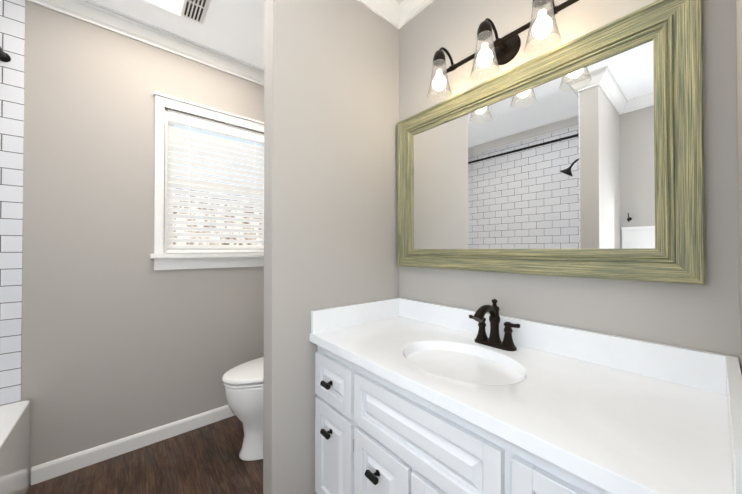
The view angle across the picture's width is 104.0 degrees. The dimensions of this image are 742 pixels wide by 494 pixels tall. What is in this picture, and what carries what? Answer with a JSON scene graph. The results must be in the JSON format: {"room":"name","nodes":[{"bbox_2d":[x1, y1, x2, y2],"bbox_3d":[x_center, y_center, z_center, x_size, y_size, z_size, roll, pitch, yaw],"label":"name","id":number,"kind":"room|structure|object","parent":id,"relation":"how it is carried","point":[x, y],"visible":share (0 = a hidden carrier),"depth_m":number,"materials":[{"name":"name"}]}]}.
{"room":"bathroom","nodes":[
{"label":"bathroom","id":0,"kind":"room"},
{"bbox_2d":[0,0,263,484],"bbox_3d":[-1.466,-0.065,1.764,2.350,2.540,0.100,0,-1,-40],"label":"wall","id":1,"kind":"structure","parent":0,"point":[122,337],"depth_m":1.66,"materials":[{"name":"paint"}]},
{"bbox_2d":[0,0,24,404],"bbox_3d":[-2.037,-0.287,1.215,0.752,2.104,0.008,0,-1,-40],"label":"wall tile","id":2,"kind":"structure","parent":1,"relation":"attached to","point":[12,40],"depth_m":1.43,"materials":[{"name":"white tile"}]},
{"bbox_2d":[31,405,233,484],"bbox_3d":[-1.124,1.164,1.966,1.552,0.086,0.013,0,-1,-40],"label":"baseboard","id":3,"kind":"structure","parent":1,"relation":"attached to","point":[66,464],"depth_m":1.68,"materials":[{"name":"white wood"}]},
{"bbox_2d":[26,0,264,85],"bbox_3d":[-1.410,-1.292,1.708,2.350,0.086,0.074,0,-1,-40],"label":"crown molding","id":4,"kind":"structure","parent":1,"relation":"attached to","point":[89,11],"depth_m":1.77,"materials":[{"name":"white wood"}]},
{"bbox_2d":[150,92,263,269],"bbox_3d":[-1.055,-0.403,2.076,0.837,1.099,0.145,0,-1,-40],"label":"window","id":5,"kind":"structure","parent":1,"relation":"in","point":[163,259],"depth_m":1.89,"materials":[{"name":"white wood"}]},
{"bbox_2d":[167,112,263,252],"bbox_3d":[-1.060,-0.412,2.081,0.665,0.904,0.051,0,-1,-40],"label":"window blinds","id":6,"kind":"object","parent":5,"relation":"attached to","point":[189,122],"visible":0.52,"depth_m":2.04,"materials":[{"name":"white plastic"}]},
{"bbox_2d":[26,415,262,493],"bbox_3d":[-0.324,1.243,0.393,2.550,0.100,3.650,0,-1,-40],"label":"floor","id":7,"kind":"structure","parent":0,"point":[205,459],"depth_m":1.56,"materials":[{"name":"wood"}]},
{"bbox_2d":[0,400,29,493],"bbox_3d":[-1.526,0.978,0.626,0.784,0.435,1.528,0,-1,-40],"label":"bathtub","id":8,"kind":"object","parent":7,"relation":"on","point":[14,445],"visible":1,"depth_m":1.29,"materials":[{"name":"white ceramic"}]},
{"bbox_2d":[222,357,263,460],"bbox_3d":[-0.522,0.774,1.844,0.775,0.865,0.450,0,-1,-40],"label":"toilet","id":9,"kind":"object","parent":7,"relation":"on","point":[243,383],"visible":0.29,"depth_m":1.61,"materials":[{"name":"white ceramic"}]},
{"bbox_2d":[310,298,741,493],"bbox_3d":[0.320,0.699,0.998,0.584,1.000,1.194,0,-1,-40],"label":"bathroom vanity","id":10,"kind":"object","parent":7,"relation":"on","point":[416,397],"visible":1,"depth_m":0.80,"materials":[{"name":"white wood"}]},
{"bbox_2d":[469,299,519,350],"bbox_3d":[0.437,0.289,1.087,0.166,0.180,0.204,0,-1,-40],"label":"faucet","id":11,"kind":"object","parent":10,"relation":"on","point":[481,342],"depth_m":1.10,"materials":[{"name":"black metal"}]},
{"bbox_2d":[91,0,264,69],"bbox_3d":[-0.324,-1.397,0.417,2.550,0.100,3.650,0,-1,-40],"label":"ceiling","id":12,"kind":"structure","parent":0,"point":[234,28],"depth_m":1.73,"materials":[{"name":"white paint"}]},
{"bbox_2d":[144,0,210,23],"bbox_3d":[-1.052,-1.323,1.492,0.380,0.028,0.295,0,-1,-40],"label":"ceiling vent","id":13,"kind":"object","parent":12,"relation":"in","point":[195,10],"visible":1,"depth_m":1.59,"materials":[{"name":"white metal"}]},
{"bbox_2d":[263,0,398,493],"bbox_3d":[-0.151,-0.067,1.454,0.735,2.540,0.095,0,-1,-40],"label":"wall","id":14,"kind":"structure","parent":0,"point":[331,101],"depth_m":1.31,"materials":[{"name":"paint"}]},
{"bbox_2d":[357,0,401,23],"bbox_3d":[-0.170,-1.295,1.359,0.719,0.086,0.104,0,-1,-40],"label":"crown molding","id":15,"kind":"structure","parent":14,"relation":"attached to","point":[386,9],"depth_m":1.56,"materials":[{"name":"white wood"}]},
{"bbox_2d":[392,0,434,28],"bbox_3d":[0.518,-1.297,1.183,0.074,0.086,1.200,0,-1,-40],"label":"crown molding","id":16,"kind":"structure","parent":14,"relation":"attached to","point":[398,14],"depth_m":1.56,"materials":[{"name":"white wood"}]},
{"bbox_2d":[399,0,739,363],"bbox_3d":[0.614,-0.070,1.193,0.100,2.540,3.650,0,-1,-40],"label":"wall","id":17,"kind":"structure","parent":0,"point":[699,317],"depth_m":0.96,"materials":[{"name":"paint"}]},
{"bbox_2d":[427,0,578,100],"bbox_3d":[0.469,-0.756,1.117,0.226,0.225,0.626,0,-1,-40],"label":"sconce","id":18,"kind":"object","parent":17,"relation":"attached to","point":[506,48],"visible":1,"depth_m":1.08,"materials":[{"name":"black metal"}]},
{"bbox_2d":[397,0,705,284],"bbox_3d":[0.520,-0.299,1.198,0.036,0.805,1.125,0,-1,-40],"label":"framed mirror","id":19,"kind":"object","parent":17,"relation":"attached to","point":[583,156],"visible":0.96,"depth_m":0.99,"materials":[{"name":"mirror glass"},{"name":"green distressed wood"}]},
{"bbox_2d":[736,0,741,373],"bbox_3d":[0.642,-0.077,0.413,0.860,2.540,0.120,0,-1,-40],"label":"wall","id":20,"kind":"structure","parent":0,"point":[739,62],"depth_m":0.68,"materials":[{"name":"paint"}]},
{"label":"outside","id":21,"kind":"structure","parent":0,"visible":0},
{"bbox_2d":[173,124,261,244],"bbox_3d":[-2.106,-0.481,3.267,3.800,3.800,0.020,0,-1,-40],"label":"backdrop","id":22,"kind":"structure","parent":21,"point":[215,135],"depth_m":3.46,"materials":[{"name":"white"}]},
{"bbox_3d":[-1.045,-0.297,0.035,0.752,2.104,0.008,0,-1,-40],"label":"wall tile","id":23,"kind":"structure","parent":0,"visible":0},
{"bbox_2d":[0,46,10,61],"bbox_3d":[-1.302,-0.933,0.831,0.056,0.056,1.530,0,-1,-40],"label":"shower curtain rod","id":24,"kind":"object","parent":23,"relation":"attached to","point":[5,57],"visible":1,"depth_m":1.41,"materials":[{"name":"black metal"}]}
]}

